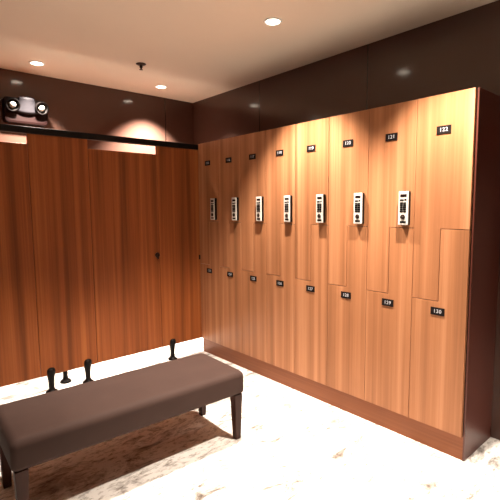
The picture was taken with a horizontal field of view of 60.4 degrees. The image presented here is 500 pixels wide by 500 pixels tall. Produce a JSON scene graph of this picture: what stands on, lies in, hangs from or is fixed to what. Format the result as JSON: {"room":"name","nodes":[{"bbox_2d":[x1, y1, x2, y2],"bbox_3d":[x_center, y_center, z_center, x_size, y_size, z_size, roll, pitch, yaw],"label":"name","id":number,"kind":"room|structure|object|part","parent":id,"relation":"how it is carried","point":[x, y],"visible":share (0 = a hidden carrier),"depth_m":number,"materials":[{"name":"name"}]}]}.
{"room":"changing room","nodes":[
{"label":"changing room","id":0,"kind":"room"},
{"bbox_2d":[0,68,193,153],"bbox_3d":[-2.062,-0.236,3.915,3.870,2.670,0.100,-5,8,-41],"label":"wall","id":1,"kind":"structure","parent":0,"point":[73,106],"depth_m":4.27,"materials":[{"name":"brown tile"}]},
{"bbox_2d":[1,96,48,126],"bbox_3d":[-1.955,-1.213,3.760,0.354,0.220,0.137,-5,8,-41],"label":"emergency light","id":2,"kind":"object","parent":1,"relation":"attached to","point":[26,111],"visible":1,"depth_m":3.73,"materials":[{"name":"grey plastic"}]},
{"bbox_3d":[-2.019,-1.237,3.655,0.054,0.052,0.047,-5,8,-41],"label":"bulb","id":3,"kind":"part","parent":2,"relation":"part of","materials":[{"name":"white glass"}]},
{"bbox_3d":[-1.846,-1.254,3.806,0.054,0.052,0.047,-5,8,-41],"label":"bulb","id":4,"kind":"part","parent":2,"relation":"part of","materials":[{"name":"white glass"}]},
{"bbox_2d":[0,0,496,102],"bbox_3d":[-0.105,-1.408,1.534,3.870,0.100,6.085,-5,8,-41],"label":"ceiling","id":5,"kind":"structure","parent":0,"point":[198,49],"depth_m":3.01,"materials":[{"name":"paint"}]},
{"bbox_2d":[29,60,44,65],"bbox_3d":[-1.757,-1.539,3.544,0.124,0.008,0.124,-5,8,-41],"label":"recessed light","id":6,"kind":"object","parent":5,"relation":"in","point":[32,62],"visible":1,"depth_m":3.54,"materials":[{"name":"white"}]},
{"bbox_2d":[136,62,145,69],"bbox_3d":[-0.911,-1.532,3.594,0.084,0.048,0.084,-5,8,-41],"label":"sprinkler","id":7,"kind":"object","parent":5,"relation":"attached to","point":[140,64],"visible":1,"depth_m":3.58,"materials":[{"name":"brown metal"}]},
{"bbox_2d":[155,85,166,88],"bbox_3d":[-0.882,-1.619,4.263,0.124,0.008,0.124,-5,8,-41],"label":"recessed light","id":8,"kind":"object","parent":5,"relation":"in","point":[156,86],"visible":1,"depth_m":4.25,"materials":[{"name":"white"}]},
{"bbox_2d":[263,17,281,25],"bbox_3d":[0.148,-1.481,2.786,0.124,0.008,0.124,-5,8,-41],"label":"recessed light","id":9,"kind":"object","parent":5,"relation":"in","point":[270,21],"visible":1,"depth_m":2.78,"materials":[{"name":"white"}]},
{"bbox_2d":[0,338,499,499],"bbox_3d":[-0.081,1.348,1.808,3.870,0.100,6.085,-5,8,-41],"label":"floor","id":10,"kind":"structure","parent":0,"point":[293,444],"depth_m":2.51,"materials":[{"name":"stone"}]},
{"bbox_2d":[26,133,96,392],"bbox_3d":[-1.496,0.123,3.467,0.450,2.034,0.092,-5,8,-41],"label":"pilaster","id":11,"kind":"object","parent":10,"relation":"on","point":[58,166],"visible":0.88,"depth_m":3.44,"materials":[{"name":"brown wood"}]},
{"bbox_2d":[0,124,197,149],"bbox_3d":[-1.745,-0.891,3.158,3.246,0.048,0.050,-5,8,-41],"label":"headrail","id":12,"kind":"object","parent":11,"relation":"on","point":[3,127],"visible":0.97,"depth_m":3.52,"materials":[{"name":"black metal"}]},
{"bbox_2d":[60,371,71,383],"bbox_3d":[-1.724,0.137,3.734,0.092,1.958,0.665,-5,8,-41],"label":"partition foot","id":13,"kind":"object","parent":10,"relation":"on","point":[65,380],"visible":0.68,"depth_m":3.65,"materials":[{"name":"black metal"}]},
{"bbox_2d":[0,353,242,499],"bbox_3d":[-0.693,1.006,2.502,1.315,0.455,0.487,-5,7,-39],"label":"bench","id":14,"kind":"object","parent":10,"relation":"on","point":[42,428],"visible":1,"depth_m":2.27,"materials":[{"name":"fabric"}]},
{"bbox_3d":[-1.296,1.112,2.278,0.058,0.298,0.058,-5,7,-39],"label":"leg","id":15,"kind":"part","parent":14,"relation":"part of","materials":[{"name":"brown wood"}]},
{"bbox_3d":[-1.043,1.141,1.968,0.058,0.298,0.058,-5,7,-39],"label":"leg","id":16,"kind":"part","parent":14,"relation":"part of","materials":[{"name":"brown wood"}]},
{"bbox_3d":[-0.693,0.932,2.494,1.275,0.008,0.447,-5,7,-39],"label":"seat frame","id":17,"kind":"part","parent":14,"relation":"part of","materials":[{"name":"brown wood"}]},
{"bbox_3d":[-0.340,1.027,3.051,0.058,0.298,0.058,-5,7,-39],"label":"leg","id":18,"kind":"part","parent":14,"relation":"part of","materials":[{"name":"brown wood"}]},
{"bbox_3d":[-0.087,1.056,2.741,0.058,0.298,0.058,-5,7,-39],"label":"leg","id":19,"kind":"part","parent":14,"relation":"part of","materials":[{"name":"brown wood"}]},
{"bbox_2d":[155,146,201,360],"bbox_3d":[-0.673,0.045,4.183,0.473,2.034,0.092,-5,8,-41],"label":"pilaster","id":20,"kind":"object","parent":10,"relation":"on","point":[177,168],"visible":0.99,"depth_m":4.15,"materials":[{"name":"brown wood"}]},
{"bbox_2d":[88,149,161,362],"bbox_3d":[-1.081,0.049,3.809,0.628,1.810,0.048,-5,8,-41],"label":"door","id":21,"kind":"structure","parent":20,"relation":"attached to","point":[123,190],"depth_m":3.79,"materials":[{"name":"brown wood"}]},
{"bbox_2d":[198,140,220,344],"bbox_3d":[-0.256,-0.072,4.306,0.458,1.943,0.323,-5,8,-41],"label":"locker","id":22,"kind":"object","parent":10,"relation":"on","point":[208,151],"visible":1,"depth_m":4.17,"materials":[{"name":"brown wood"}]},
{"bbox_3d":[-0.394,-0.442,4.151,0.019,1.173,0.320,-5,8,-41],"label":"door","id":23,"kind":"part","parent":22,"relation":"part of","materials":[{"name":"brown wood"}]},
{"bbox_3d":[-0.388,0.316,4.226,0.019,1.187,0.320,-5,8,-41],"label":"door","id":24,"kind":"part","parent":22,"relation":"part of","materials":[{"name":"brown wood"}]},
{"bbox_3d":[-0.348,-0.386,4.054,0.022,0.202,0.064,-5,8,-41],"label":"plate","id":25,"kind":"part","parent":22,"relation":"part of","materials":[{"name":"silver metal"}]},
{"bbox_2d":[218,136,241,352],"bbox_3d":[-0.043,-0.050,4.064,0.458,1.943,0.323,-5,8,-41],"label":"locker","id":26,"kind":"object","parent":10,"relation":"on","point":[229,170],"visible":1,"depth_m":3.93,"materials":[{"name":"brown wood"}]},
{"bbox_3d":[-0.181,-0.420,3.908,0.019,1.173,0.320,-5,8,-41],"label":"door","id":27,"kind":"part","parent":26,"relation":"part of","materials":[{"name":"brown wood"}]},
{"bbox_3d":[-0.175,0.338,3.983,0.019,1.187,0.320,-5,8,-41],"label":"door","id":28,"kind":"part","parent":26,"relation":"part of","materials":[{"name":"brown wood"}]},
{"bbox_3d":[-0.135,-0.364,3.811,0.022,0.202,0.064,-5,8,-41],"label":"plate","id":29,"kind":"part","parent":26,"relation":"part of","materials":[{"name":"silver metal"}]},
{"bbox_2d":[240,130,266,362],"bbox_3d":[0.171,-0.028,3.821,0.458,1.943,0.323,-5,8,-41],"label":"locker","id":30,"kind":"object","parent":10,"relation":"on","point":[252,145],"visible":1,"depth_m":3.69,"materials":[{"name":"brown wood"}]},
{"bbox_3d":[0.020,-0.785,3.619,0.004,0.045,0.082,-5,8,-41],"label":"number plate","id":31,"kind":"part","parent":30,"relation":"part of","materials":[{"name":"black plastic"}]},
{"bbox_3d":[0.032,-0.398,3.665,0.019,1.173,0.320,-5,8,-41],"label":"door","id":32,"kind":"part","parent":30,"relation":"part of","materials":[{"name":"brown wood"}]},
{"bbox_3d":[0.029,0.247,3.722,0.004,0.045,0.082,-5,8,-41],"label":"number plate","id":33,"kind":"part","parent":30,"relation":"part of","materials":[{"name":"black plastic"}]},
{"bbox_3d":[0.038,0.360,3.740,0.019,1.187,0.320,-5,8,-41],"label":"door","id":34,"kind":"part","parent":30,"relation":"part of","materials":[{"name":"brown wood"}]},
{"bbox_3d":[0.078,-0.342,3.568,0.022,0.202,0.064,-5,8,-41],"label":"plate","id":35,"kind":"part","parent":30,"relation":"part of","materials":[{"name":"silver metal"}]},
{"bbox_2d":[266,124,295,372],"bbox_3d":[0.384,-0.005,3.578,0.458,1.943,0.323,-5,8,-41],"label":"locker","id":36,"kind":"object","parent":10,"relation":"on","point":[280,142],"visible":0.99,"depth_m":3.44,"materials":[{"name":"brown wood"}]},
{"bbox_3d":[0.233,-0.763,3.376,0.004,0.045,0.082,-5,8,-41],"label":"number plate","id":37,"kind":"part","parent":36,"relation":"part of","materials":[{"name":"black plastic"}]},
{"bbox_3d":[0.242,0.270,3.479,0.004,0.045,0.082,-5,8,-41],"label":"number plate","id":38,"kind":"part","parent":36,"relation":"part of","materials":[{"name":"black plastic"}]},
{"bbox_3d":[0.245,-0.375,3.422,0.019,1.173,0.320,-5,8,-41],"label":"door","id":39,"kind":"part","parent":36,"relation":"part of","materials":[{"name":"brown wood"}]},
{"bbox_3d":[0.252,0.383,3.498,0.019,1.187,0.320,-5,8,-41],"label":"door","id":40,"kind":"part","parent":36,"relation":"part of","materials":[{"name":"brown wood"}]},
{"bbox_3d":[0.291,-0.320,3.326,0.022,0.202,0.064,-5,8,-41],"label":"plate","id":41,"kind":"part","parent":36,"relation":"part of","materials":[{"name":"silver metal"}]},
{"bbox_2d":[295,117,329,385],"bbox_3d":[0.597,0.017,3.335,0.458,1.943,0.323,-5,8,-41],"label":"locker","id":42,"kind":"object","parent":10,"relation":"on","point":[311,137],"visible":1,"depth_m":3.20,"materials":[{"name":"brown wood"}]},
{"bbox_3d":[0.455,0.292,3.236,0.004,0.045,0.082,-5,8,-41],"label":"number plate","id":43,"kind":"part","parent":42,"relation":"part of","materials":[{"name":"black plastic"}]},
{"bbox_3d":[0.446,-0.741,3.133,0.004,0.045,0.082,-5,8,-41],"label":"number plate","id":44,"kind":"part","parent":42,"relation":"part of","materials":[{"name":"black plastic"}]},
{"bbox_3d":[0.465,0.405,3.255,0.019,1.187,0.320,-5,8,-41],"label":"door","id":45,"kind":"part","parent":42,"relation":"part of","materials":[{"name":"brown wood"}]},
{"bbox_3d":[0.458,-0.353,3.179,0.019,1.173,0.320,-5,8,-41],"label":"door","id":46,"kind":"part","parent":42,"relation":"part of","materials":[{"name":"brown wood"}]},
{"bbox_3d":[0.504,-0.297,3.083,0.022,0.202,0.064,-5,8,-41],"label":"plate","id":47,"kind":"part","parent":42,"relation":"part of","materials":[{"name":"silver metal"}]},
{"bbox_2d":[203,338,462,459],"bbox_3d":[0.523,1.044,3.579,0.396,0.144,2.592,-5,8,-41],"label":"plinth","id":48,"kind":"object","parent":10,"relation":"on","point":[445,442],"visible":0.52,"depth_m":3.06,"materials":[{"name":"brown wood"}]},
{"bbox_2d":[327,109,369,399],"bbox_3d":[0.810,0.039,3.092,0.458,1.943,0.323,-5,8,-41],"label":"locker","id":49,"kind":"object","parent":10,"relation":"on","point":[348,133],"visible":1,"depth_m":2.96,"materials":[{"name":"brown wood"}]},
{"bbox_3d":[0.668,0.314,2.993,0.004,0.045,0.082,-5,8,-41],"label":"number plate","id":50,"kind":"part","parent":49,"relation":"part of","materials":[{"name":"black plastic"}]},
{"bbox_3d":[0.678,0.427,3.012,0.019,1.187,0.320,-5,8,-41],"label":"door","id":51,"kind":"part","parent":49,"relation":"part of","materials":[{"name":"brown wood"}]},
{"bbox_3d":[0.659,-0.719,2.890,0.004,0.045,0.082,-5,8,-41],"label":"number plate","id":52,"kind":"part","parent":49,"relation":"part of","materials":[{"name":"black plastic"}]},
{"bbox_3d":[0.671,-0.331,2.937,0.019,1.173,0.320,-5,8,-41],"label":"door","id":53,"kind":"part","parent":49,"relation":"part of","materials":[{"name":"brown wood"}]},
{"bbox_3d":[0.717,-0.275,2.840,0.022,0.202,0.064,-5,8,-41],"label":"plate","id":54,"kind":"part","parent":49,"relation":"part of","materials":[{"name":"silver metal"}]},
{"bbox_2d":[364,99,417,416],"bbox_3d":[1.023,0.062,2.849,0.458,1.943,0.323,-5,8,-41],"label":"locker","id":55,"kind":"object","parent":10,"relation":"on","point":[393,128],"visible":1,"depth_m":2.71,"materials":[{"name":"brown wood"}]},
{"bbox_3d":[0.881,0.337,2.750,0.004,0.045,0.082,-5,8,-41],"label":"number plate","id":56,"kind":"part","parent":55,"relation":"part of","materials":[{"name":"black plastic"}]},
{"bbox_3d":[0.891,0.450,2.769,0.019,1.187,0.320,-5,8,-41],"label":"door","id":57,"kind":"part","parent":55,"relation":"part of","materials":[{"name":"brown wood"}]},
{"bbox_3d":[0.872,-0.696,2.648,0.004,0.045,0.082,-5,8,-41],"label":"number plate","id":58,"kind":"part","parent":55,"relation":"part of","materials":[{"name":"black plastic"}]},
{"bbox_3d":[0.884,-0.308,2.694,0.019,1.173,0.320,-5,8,-41],"label":"door","id":59,"kind":"part","parent":55,"relation":"part of","materials":[{"name":"brown wood"}]},
{"bbox_3d":[0.930,-0.253,2.597,0.022,0.202,0.064,-5,8,-41],"label":"plate","id":60,"kind":"part","parent":55,"relation":"part of","materials":[{"name":"silver metal"}]},
{"bbox_2d":[409,87,477,436],"bbox_3d":[1.249,0.083,2.618,0.423,1.943,0.323,-5,8,-41],"label":"locker","id":61,"kind":"object","parent":10,"relation":"on","point":[446,123],"visible":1,"depth_m":2.47,"materials":[{"name":"brown wood"}]},
{"bbox_3d":[1.094,0.359,2.508,0.004,0.045,0.082,-5,8,-41],"label":"number plate","id":62,"kind":"part","parent":61,"relation":"part of","materials":[{"name":"black plastic"}]},
{"bbox_3d":[1.104,0.472,2.526,0.019,1.187,0.320,-5,8,-41],"label":"door","id":63,"kind":"part","parent":61,"relation":"part of","materials":[{"name":"brown wood"}]},
{"bbox_3d":[1.085,-0.674,2.405,0.004,0.045,0.082,-5,8,-41],"label":"number plate","id":64,"kind":"part","parent":61,"relation":"part of","materials":[{"name":"black plastic"}]},
{"bbox_3d":[1.097,-0.286,2.451,0.019,1.173,0.320,-5,8,-41],"label":"door","id":65,"kind":"part","parent":61,"relation":"part of","materials":[{"name":"brown wood"}]},
{"bbox_2d":[462,87,499,460],"bbox_3d":[1.370,0.165,2.506,0.398,2.091,0.010,-5,8,-41],"label":"end panel","id":66,"kind":"object","parent":10,"relation":"on","point":[485,243],"visible":1,"depth_m":2.48,"materials":[{"name":"brown wood"}]},
{"bbox_3d":[-2.327,0.202,2.746,0.472,2.034,0.092,-5,8,-41],"label":"pilaster","id":67,"kind":"object","parent":10,"relation":"on","visible":0},
{"bbox_2d":[0,142,40,386],"bbox_3d":[-1.901,0.128,3.097,0.638,1.810,0.048,-5,8,-41],"label":"door","id":68,"kind":"structure","parent":67,"relation":"attached to","point":[19,340],"depth_m":3.23,"materials":[{"name":"brown wood"}]},
{"bbox_2d":[193,0,499,439],"bbox_3d":[1.359,-0.162,2.867,0.100,2.670,5.985,-5,8,-41],"label":"wall","id":69,"kind":"structure","parent":0,"point":[461,51],"depth_m":3.13,"materials":[{"name":"brown paint"}]}
]}

